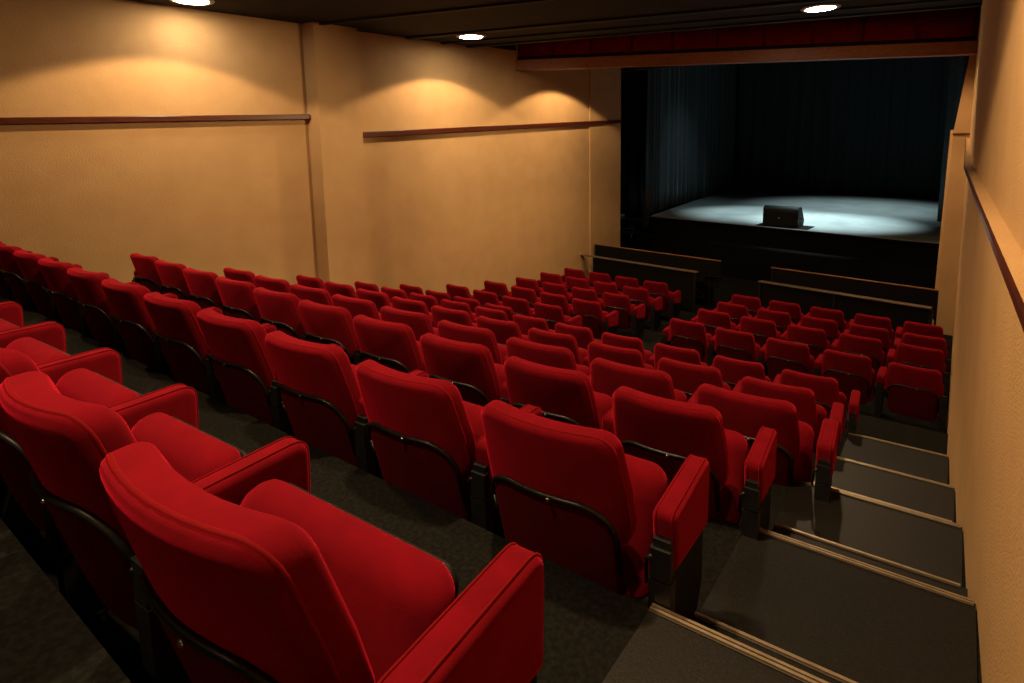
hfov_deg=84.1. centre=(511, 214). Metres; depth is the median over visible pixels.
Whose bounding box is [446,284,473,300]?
seat
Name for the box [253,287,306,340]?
seat
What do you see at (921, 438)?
floor
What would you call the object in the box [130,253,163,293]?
seat
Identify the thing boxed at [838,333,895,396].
seat
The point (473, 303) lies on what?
seat
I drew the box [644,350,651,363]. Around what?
seat cushion
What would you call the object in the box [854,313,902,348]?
seat
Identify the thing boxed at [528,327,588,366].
seat
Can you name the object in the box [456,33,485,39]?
recessed light
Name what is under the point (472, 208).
wall
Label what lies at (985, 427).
wall
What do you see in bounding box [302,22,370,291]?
pillar
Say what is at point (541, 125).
trim
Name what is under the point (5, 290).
seat
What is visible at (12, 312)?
seat
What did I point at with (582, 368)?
seat cushion
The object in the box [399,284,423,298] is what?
seat
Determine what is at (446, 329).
seat
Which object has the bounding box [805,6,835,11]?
diffuser
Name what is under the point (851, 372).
seat
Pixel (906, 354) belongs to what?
seat
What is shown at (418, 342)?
seat cushion
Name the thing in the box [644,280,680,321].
seat
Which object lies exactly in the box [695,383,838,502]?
seat
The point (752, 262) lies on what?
stage forestep
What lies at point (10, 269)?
seat
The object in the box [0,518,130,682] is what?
floor
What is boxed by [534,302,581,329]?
seat
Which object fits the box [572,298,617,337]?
seat
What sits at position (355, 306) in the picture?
seat
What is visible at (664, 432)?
seat
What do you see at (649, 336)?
floor
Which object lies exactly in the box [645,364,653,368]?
seat cushion
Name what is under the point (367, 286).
seat
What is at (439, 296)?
seat
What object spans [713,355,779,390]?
seat
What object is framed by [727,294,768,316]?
seat
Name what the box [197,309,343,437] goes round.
seat
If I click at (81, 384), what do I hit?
seat cushion
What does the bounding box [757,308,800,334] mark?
seat
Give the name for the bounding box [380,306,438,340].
seat
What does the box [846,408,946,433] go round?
floor
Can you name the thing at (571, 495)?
seat
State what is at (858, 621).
step
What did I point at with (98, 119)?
trim
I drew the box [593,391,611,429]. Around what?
seat cushion
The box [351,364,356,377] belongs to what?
seat cushion
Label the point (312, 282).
seat
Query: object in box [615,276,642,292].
seat
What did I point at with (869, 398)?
seat cushion
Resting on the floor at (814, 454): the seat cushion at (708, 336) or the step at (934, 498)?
the step at (934, 498)
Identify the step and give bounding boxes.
[602,603,828,682]
[692,611,857,682]
[700,527,976,682]
[771,481,961,586]
[772,523,967,597]
[814,456,954,521]
[814,482,951,521]
[840,433,948,483]
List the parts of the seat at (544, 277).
backrest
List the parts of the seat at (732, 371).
backrest, armrest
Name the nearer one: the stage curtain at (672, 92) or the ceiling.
the ceiling
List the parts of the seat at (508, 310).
backrest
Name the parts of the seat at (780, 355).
panel, backrest, armrest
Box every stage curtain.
[645,65,697,212]
[696,64,736,197]
[736,56,950,197]
[937,56,968,221]
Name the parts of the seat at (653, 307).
backrest, panel, armrest, plate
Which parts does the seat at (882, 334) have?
backrest, armrest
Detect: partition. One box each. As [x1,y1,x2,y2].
[580,244,721,313]
[758,267,938,347]
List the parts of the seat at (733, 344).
panel, backrest, armrest, plate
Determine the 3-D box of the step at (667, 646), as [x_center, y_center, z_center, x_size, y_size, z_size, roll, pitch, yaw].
[0.408,1.255,1.029,0.786,0.074,1.125,5,10,38]
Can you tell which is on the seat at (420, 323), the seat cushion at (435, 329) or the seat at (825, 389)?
the seat cushion at (435, 329)
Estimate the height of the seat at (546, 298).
0.814 m
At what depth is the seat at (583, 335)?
6.41 m
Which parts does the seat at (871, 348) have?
backrest, panel, armrest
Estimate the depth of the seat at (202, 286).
5.14 m
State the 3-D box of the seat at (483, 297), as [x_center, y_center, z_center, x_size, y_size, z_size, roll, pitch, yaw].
[-0.308,1.672,9.666,0.634,0.814,0.505,4,9,36]
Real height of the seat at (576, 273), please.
0.816 m
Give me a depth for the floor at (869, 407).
6.92 m
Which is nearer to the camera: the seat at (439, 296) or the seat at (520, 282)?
the seat at (439, 296)
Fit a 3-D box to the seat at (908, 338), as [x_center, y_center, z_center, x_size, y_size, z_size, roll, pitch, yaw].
[5.757,2.038,7.915,0.562,0.814,0.489,5,10,38]
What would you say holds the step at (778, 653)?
on the step at (858, 621)
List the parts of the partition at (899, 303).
leg, leg, rail, panel, leg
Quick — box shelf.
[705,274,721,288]
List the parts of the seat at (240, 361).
backrest, panel, plate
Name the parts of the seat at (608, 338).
backrest, armrest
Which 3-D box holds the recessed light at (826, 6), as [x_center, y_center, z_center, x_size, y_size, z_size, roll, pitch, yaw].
[4.202,-2.799,7.736,0.496,0.033,0.496,5,10,38]
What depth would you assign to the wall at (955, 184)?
9.95 m
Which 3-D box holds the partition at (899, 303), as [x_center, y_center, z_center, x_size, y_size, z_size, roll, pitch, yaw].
[5.790,1.682,10.029,2.695,1.095,0.490,6,11,44]
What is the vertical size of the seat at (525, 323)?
0.814 m
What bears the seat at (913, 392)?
on the floor at (869, 407)
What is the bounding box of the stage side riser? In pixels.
[620,226,651,250]
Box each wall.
[0,0,589,294]
[589,68,620,271]
[621,7,980,71]
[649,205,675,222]
[676,64,739,206]
[932,21,979,335]
[947,0,1023,682]
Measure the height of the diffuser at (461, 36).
0.028 m
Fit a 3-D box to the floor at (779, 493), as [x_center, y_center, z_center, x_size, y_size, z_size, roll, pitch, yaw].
[-1.511,2.315,4.982,8.837,1.945,0.943,4,9,35]
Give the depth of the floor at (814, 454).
3.75 m
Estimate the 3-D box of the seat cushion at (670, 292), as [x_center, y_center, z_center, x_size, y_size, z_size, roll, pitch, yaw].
[2.958,1.718,11.373,0.502,0.384,0.206,4,9,36]
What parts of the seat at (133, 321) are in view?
backrest, panel, armrest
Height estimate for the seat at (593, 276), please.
0.814 m
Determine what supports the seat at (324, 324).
on the floor at (779, 493)
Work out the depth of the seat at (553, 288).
10.59 m
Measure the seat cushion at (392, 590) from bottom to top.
0.384 m
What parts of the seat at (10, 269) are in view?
backrest, panel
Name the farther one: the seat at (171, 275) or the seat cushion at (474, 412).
the seat at (171, 275)
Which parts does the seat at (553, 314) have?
backrest, panel, armrest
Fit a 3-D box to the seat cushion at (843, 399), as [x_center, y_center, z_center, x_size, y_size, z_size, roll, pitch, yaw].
[2.787,1.812,5.263,0.529,0.384,0.206,4,9,34]
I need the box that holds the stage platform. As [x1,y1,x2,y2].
[650,187,940,265]
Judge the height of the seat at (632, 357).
0.816 m
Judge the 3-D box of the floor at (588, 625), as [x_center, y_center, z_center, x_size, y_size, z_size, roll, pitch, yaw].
[-2.738,2.255,3.417,8.844,2.528,1.067,4,9,35]
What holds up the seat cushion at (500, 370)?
on the seat at (470, 367)
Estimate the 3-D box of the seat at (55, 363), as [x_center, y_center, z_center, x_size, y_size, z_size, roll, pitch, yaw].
[-1.905,0.716,2.186,0.589,0.814,0.505,4,9,33]
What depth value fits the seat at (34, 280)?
4.72 m
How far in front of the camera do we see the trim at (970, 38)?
9.96 m
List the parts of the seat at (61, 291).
backrest, panel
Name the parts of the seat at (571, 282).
backrest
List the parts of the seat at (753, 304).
backrest, panel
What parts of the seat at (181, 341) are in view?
backrest, panel, armrest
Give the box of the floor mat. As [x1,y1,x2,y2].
[756,223,814,229]
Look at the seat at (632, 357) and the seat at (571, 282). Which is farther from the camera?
the seat at (571, 282)
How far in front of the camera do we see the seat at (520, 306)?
9.02 m
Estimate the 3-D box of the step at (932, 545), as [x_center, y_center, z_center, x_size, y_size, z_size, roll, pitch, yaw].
[1.621,1.603,2.645,0.741,0.074,0.998,5,10,38]
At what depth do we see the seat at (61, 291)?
4.35 m
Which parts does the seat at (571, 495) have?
backrest, panel, armrest, plate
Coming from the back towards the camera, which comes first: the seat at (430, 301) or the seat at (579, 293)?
the seat at (579, 293)
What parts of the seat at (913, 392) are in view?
panel, backrest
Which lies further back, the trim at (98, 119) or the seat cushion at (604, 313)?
the seat cushion at (604, 313)
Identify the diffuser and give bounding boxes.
[174,0,208,4]
[460,35,481,38]
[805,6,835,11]
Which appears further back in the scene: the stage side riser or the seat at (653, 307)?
the stage side riser
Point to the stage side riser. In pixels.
(641, 241)
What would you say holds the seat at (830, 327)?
on the floor at (647, 324)
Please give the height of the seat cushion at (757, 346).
0.384 m
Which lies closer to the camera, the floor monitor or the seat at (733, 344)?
the seat at (733, 344)
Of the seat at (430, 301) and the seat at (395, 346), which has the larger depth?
the seat at (430, 301)
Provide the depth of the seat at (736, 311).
9.34 m
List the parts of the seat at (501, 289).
backrest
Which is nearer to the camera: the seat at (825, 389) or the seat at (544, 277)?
the seat at (825, 389)
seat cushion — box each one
[0,319,18,330]
[6,337,68,364]
[55,368,138,406]
[131,412,240,481]
[240,479,454,682]
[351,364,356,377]
[417,341,422,358]
[433,327,438,335]
[463,401,483,517]
[494,363,505,386]
[498,344,506,362]
[522,334,528,340]
[576,364,589,375]
[579,348,587,364]
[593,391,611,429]
[601,311,607,336]
[621,453,667,598]
[629,304,635,327]
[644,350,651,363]
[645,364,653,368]
[648,297,653,318]
[667,291,672,311]
[674,389,686,401]
[704,333,711,361]
[718,429,747,523]
[723,382,730,389]
[753,343,759,361]
[794,421,814,481]
[808,355,813,374]
[813,404,826,452]
[839,392,846,432]
[867,368,874,401]
[881,351,884,366]
[887,384,943,418]
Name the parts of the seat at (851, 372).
panel, backrest, armrest, plate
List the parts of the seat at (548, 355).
backrest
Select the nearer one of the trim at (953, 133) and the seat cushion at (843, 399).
the seat cushion at (843, 399)
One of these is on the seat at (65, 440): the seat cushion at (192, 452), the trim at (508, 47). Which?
the seat cushion at (192, 452)
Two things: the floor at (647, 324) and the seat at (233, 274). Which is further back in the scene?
the floor at (647, 324)
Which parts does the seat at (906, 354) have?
panel, backrest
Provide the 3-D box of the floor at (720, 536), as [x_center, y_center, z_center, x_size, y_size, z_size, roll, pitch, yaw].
[-2.105,2.291,4.225,8.838,2.217,0.960,4,9,35]
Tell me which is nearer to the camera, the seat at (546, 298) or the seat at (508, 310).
the seat at (508, 310)
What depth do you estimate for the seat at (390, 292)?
8.20 m
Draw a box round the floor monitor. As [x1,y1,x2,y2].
[763,205,803,227]
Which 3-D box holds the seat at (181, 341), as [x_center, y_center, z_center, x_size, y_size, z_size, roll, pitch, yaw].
[-1.828,0.858,3.447,0.632,0.816,0.507,4,9,33]
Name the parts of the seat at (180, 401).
backrest, panel, plate, armrest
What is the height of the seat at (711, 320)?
0.816 m
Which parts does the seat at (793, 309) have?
backrest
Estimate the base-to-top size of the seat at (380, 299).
0.816 m
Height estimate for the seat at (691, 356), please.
0.814 m
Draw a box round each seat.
[0,242,58,302]
[0,243,82,313]
[0,301,23,326]
[0,318,66,352]
[0,337,122,542]
[0,348,198,625]
[0,371,310,682]
[13,250,109,325]
[38,258,139,339]
[67,267,177,357]
[99,441,543,682]
[101,278,222,378]
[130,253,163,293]
[144,292,276,404]
[155,260,190,300]
[183,268,223,314]
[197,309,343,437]
[215,277,302,323]
[223,267,290,287]
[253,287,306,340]
[254,275,290,292]
[265,330,428,479]
[290,284,332,305]
[296,275,325,289]
[298,299,360,364]
[324,281,356,298]
[332,294,381,319]
[353,314,425,372]
[354,281,379,291]
[356,288,392,312]
[356,359,542,538]
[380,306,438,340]
[381,286,409,302]
[391,296,433,326]
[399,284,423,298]
[409,292,440,312]
[420,333,509,406]
[425,290,450,305]
[431,305,476,327]
[437,320,507,364]
[441,299,476,322]
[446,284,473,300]
[453,296,480,312]
[473,289,502,306]
[475,306,512,321]
[476,316,528,344]
[481,280,511,300]
[482,400,709,619]
[484,303,530,320]
[502,295,534,316]
[504,356,613,433]
[506,337,590,380]
[511,286,540,307]
[513,314,554,334]
[514,277,542,296]
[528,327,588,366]
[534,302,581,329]
[537,272,566,289]
[540,292,573,317]
[542,282,571,303]
[555,322,601,349]
[561,268,589,285]
[566,276,593,292]
[571,287,603,310]
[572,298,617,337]
[588,341,656,369]
[589,272,614,286]
[590,357,695,403]
[593,281,622,298]
[602,332,654,369]
[603,292,644,338]
[612,386,776,539]
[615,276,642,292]
[623,286,662,330]
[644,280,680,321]
[654,343,712,369]
[657,357,740,401]
[661,318,717,365]
[691,309,739,336]
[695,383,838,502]
[712,301,756,325]
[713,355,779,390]
[715,327,767,376]
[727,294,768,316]
[739,376,843,455]
[740,316,786,347]
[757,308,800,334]
[765,337,822,381]
[769,300,809,324]
[779,369,859,433]
[786,324,838,369]
[800,315,848,345]
[810,306,853,333]
[822,349,886,417]
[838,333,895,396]
[848,323,901,365]
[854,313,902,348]
[885,362,946,432]
[895,343,948,395]
[901,332,950,380]
[902,321,946,346]
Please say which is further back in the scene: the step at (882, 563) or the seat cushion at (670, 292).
the seat cushion at (670, 292)
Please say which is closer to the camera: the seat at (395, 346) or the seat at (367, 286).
the seat at (395, 346)
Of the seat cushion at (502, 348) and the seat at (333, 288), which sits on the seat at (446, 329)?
the seat cushion at (502, 348)
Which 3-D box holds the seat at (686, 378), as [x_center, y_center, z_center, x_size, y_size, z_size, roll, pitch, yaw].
[1.556,1.565,4.691,0.645,0.816,0.507,4,9,33]
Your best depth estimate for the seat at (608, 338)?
6.06 m
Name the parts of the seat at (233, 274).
backrest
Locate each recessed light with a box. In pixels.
[170,0,214,5]
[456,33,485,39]
[800,3,840,12]
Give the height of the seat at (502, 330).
0.816 m
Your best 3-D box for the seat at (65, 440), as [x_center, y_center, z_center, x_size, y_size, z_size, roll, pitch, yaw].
[-0.917,0.789,1.486,0.589,0.814,0.505,4,9,33]
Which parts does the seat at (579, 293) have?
backrest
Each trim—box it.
[0,114,309,123]
[363,120,621,136]
[490,44,515,50]
[517,36,977,59]
[953,133,969,134]
[964,138,1023,331]
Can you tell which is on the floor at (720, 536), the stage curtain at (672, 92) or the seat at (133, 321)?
the seat at (133, 321)
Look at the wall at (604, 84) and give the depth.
13.87 m
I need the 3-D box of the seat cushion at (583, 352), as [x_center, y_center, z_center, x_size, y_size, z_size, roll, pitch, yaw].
[0.497,1.490,5.540,0.520,0.384,0.206,4,9,33]
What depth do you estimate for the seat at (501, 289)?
10.39 m
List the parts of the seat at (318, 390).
backrest, panel, plate, armrest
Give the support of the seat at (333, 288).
on the floor at (844, 435)
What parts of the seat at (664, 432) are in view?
panel, backrest, armrest, plate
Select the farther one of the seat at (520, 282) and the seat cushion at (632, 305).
the seat at (520, 282)
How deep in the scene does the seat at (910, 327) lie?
8.38 m
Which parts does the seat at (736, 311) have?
backrest, panel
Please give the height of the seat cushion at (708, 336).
0.384 m
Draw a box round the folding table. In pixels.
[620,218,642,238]
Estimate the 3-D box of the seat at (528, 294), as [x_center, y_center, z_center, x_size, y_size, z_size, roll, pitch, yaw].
[0.341,1.678,10.188,0.646,0.814,0.508,4,9,36]
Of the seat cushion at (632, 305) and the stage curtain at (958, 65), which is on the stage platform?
the stage curtain at (958, 65)
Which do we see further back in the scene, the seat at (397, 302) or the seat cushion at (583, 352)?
the seat at (397, 302)
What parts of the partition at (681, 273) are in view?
panel, rail, panel, leg, post, post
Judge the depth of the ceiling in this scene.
7.98 m
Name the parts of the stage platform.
panel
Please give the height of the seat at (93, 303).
0.816 m
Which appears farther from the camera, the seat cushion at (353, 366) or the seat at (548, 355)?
the seat at (548, 355)
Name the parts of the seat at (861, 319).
backrest, armrest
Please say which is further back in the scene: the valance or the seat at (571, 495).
the valance
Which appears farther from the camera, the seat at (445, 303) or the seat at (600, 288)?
the seat at (600, 288)
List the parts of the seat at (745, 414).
backrest, panel, armrest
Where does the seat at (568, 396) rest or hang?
on the floor at (779, 493)
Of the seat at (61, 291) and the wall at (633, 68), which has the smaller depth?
the seat at (61, 291)
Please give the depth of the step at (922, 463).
4.57 m
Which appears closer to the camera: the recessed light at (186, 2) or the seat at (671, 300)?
the recessed light at (186, 2)
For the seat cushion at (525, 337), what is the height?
0.384 m
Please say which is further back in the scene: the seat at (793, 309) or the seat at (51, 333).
the seat at (793, 309)
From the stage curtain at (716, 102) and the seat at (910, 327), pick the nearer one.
the seat at (910, 327)
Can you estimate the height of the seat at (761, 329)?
0.814 m
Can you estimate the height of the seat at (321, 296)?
0.814 m
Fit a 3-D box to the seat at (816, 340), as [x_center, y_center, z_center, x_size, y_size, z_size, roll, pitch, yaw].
[4.298,1.969,8.134,0.635,0.814,0.505,5,10,38]
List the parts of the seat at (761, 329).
backrest, panel, armrest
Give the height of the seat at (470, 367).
0.814 m
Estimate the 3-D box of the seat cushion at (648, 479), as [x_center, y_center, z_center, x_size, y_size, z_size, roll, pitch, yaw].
[0.249,1.025,1.994,0.561,0.384,0.206,4,9,33]
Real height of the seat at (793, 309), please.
0.814 m
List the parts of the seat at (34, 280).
backrest, panel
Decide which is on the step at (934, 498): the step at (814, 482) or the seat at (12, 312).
the step at (814, 482)
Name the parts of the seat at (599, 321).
backrest, panel, armrest, plate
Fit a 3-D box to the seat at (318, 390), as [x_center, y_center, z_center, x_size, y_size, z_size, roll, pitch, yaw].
[-0.786,0.937,2.697,0.632,0.816,0.507,4,9,33]
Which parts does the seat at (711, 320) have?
armrest, panel, backrest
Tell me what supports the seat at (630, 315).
on the floor at (649, 336)
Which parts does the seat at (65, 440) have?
backrest, panel, plate, armrest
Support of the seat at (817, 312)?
on the floor at (730, 286)
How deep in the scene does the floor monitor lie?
14.29 m
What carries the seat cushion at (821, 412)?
on the seat at (809, 412)
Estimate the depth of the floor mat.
14.25 m
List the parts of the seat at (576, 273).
backrest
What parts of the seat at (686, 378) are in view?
backrest, armrest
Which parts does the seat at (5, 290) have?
panel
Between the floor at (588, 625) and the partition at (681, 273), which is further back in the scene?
the partition at (681, 273)
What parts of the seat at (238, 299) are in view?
backrest, panel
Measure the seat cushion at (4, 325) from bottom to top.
0.384 m
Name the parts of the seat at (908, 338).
backrest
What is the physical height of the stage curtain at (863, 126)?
6.944 m
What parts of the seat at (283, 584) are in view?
panel, backrest, armrest, plate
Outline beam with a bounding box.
[516,40,977,70]
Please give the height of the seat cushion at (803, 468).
0.384 m
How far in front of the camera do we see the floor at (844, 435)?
4.77 m
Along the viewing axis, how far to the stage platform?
15.77 m
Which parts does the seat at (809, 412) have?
backrest, armrest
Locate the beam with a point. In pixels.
(955, 48)
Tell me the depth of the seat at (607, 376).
3.53 m
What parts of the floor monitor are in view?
panel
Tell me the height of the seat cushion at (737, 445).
0.384 m
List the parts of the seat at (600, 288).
backrest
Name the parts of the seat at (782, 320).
backrest, panel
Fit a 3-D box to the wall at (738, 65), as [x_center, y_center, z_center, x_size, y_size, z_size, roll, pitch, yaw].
[13.291,-3.902,23.165,13.452,8.850,0.236,5,10,38]
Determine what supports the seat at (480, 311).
on the floor at (921, 438)
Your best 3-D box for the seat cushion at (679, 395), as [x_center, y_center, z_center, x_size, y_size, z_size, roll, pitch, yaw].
[0.872,1.341,3.803,0.555,0.384,0.206,4,9,33]
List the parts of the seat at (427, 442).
backrest, panel, plate, armrest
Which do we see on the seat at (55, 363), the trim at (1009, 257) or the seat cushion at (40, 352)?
the seat cushion at (40, 352)
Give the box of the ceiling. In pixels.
[129,0,981,47]
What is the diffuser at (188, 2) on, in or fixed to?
attached to the recessed light at (186, 2)
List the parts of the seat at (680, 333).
armrest, panel, backrest, armrest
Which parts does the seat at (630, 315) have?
backrest, panel, armrest, plate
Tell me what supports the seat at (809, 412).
on the floor at (844, 435)
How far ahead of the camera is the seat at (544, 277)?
11.70 m
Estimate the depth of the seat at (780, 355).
7.17 m
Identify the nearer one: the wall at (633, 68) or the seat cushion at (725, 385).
the seat cushion at (725, 385)
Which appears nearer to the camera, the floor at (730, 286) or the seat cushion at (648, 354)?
the seat cushion at (648, 354)
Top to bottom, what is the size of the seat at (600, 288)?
0.814 m
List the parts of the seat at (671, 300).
backrest, panel, armrest, plate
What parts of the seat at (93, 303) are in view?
backrest, panel, armrest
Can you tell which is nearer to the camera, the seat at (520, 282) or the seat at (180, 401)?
the seat at (180, 401)
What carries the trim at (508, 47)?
attached to the wall at (472, 208)
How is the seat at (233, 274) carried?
on the floor at (814, 454)
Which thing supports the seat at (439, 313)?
on the floor at (844, 435)
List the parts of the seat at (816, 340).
backrest, panel, armrest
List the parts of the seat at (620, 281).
backrest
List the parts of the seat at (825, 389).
backrest, panel, armrest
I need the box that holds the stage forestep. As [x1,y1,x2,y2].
[704,240,936,288]
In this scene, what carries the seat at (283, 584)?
on the floor at (588, 625)
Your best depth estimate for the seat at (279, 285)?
6.01 m
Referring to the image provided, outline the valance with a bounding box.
[518,8,979,56]
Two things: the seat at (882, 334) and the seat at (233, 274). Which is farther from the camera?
the seat at (882, 334)
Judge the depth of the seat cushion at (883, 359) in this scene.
7.62 m
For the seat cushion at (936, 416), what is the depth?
6.38 m
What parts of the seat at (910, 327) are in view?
backrest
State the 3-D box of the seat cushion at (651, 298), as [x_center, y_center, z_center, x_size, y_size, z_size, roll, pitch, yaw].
[2.423,1.747,10.730,0.508,0.384,0.206,4,9,36]
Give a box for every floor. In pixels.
[0,295,648,682]
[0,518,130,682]
[470,517,981,682]
[594,337,947,431]
[617,328,948,410]
[644,319,949,393]
[649,223,952,377]
[738,484,965,587]
[811,453,955,522]
[839,433,949,484]
[845,411,947,454]
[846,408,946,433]
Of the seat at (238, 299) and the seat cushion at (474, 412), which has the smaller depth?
the seat cushion at (474, 412)
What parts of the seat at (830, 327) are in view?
backrest, panel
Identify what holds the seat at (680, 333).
on the floor at (869, 407)
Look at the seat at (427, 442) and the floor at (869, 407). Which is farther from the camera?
the floor at (869, 407)
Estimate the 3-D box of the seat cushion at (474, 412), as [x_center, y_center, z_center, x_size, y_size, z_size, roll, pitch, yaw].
[-0.283,0.985,2.376,0.510,0.384,0.206,4,9,33]

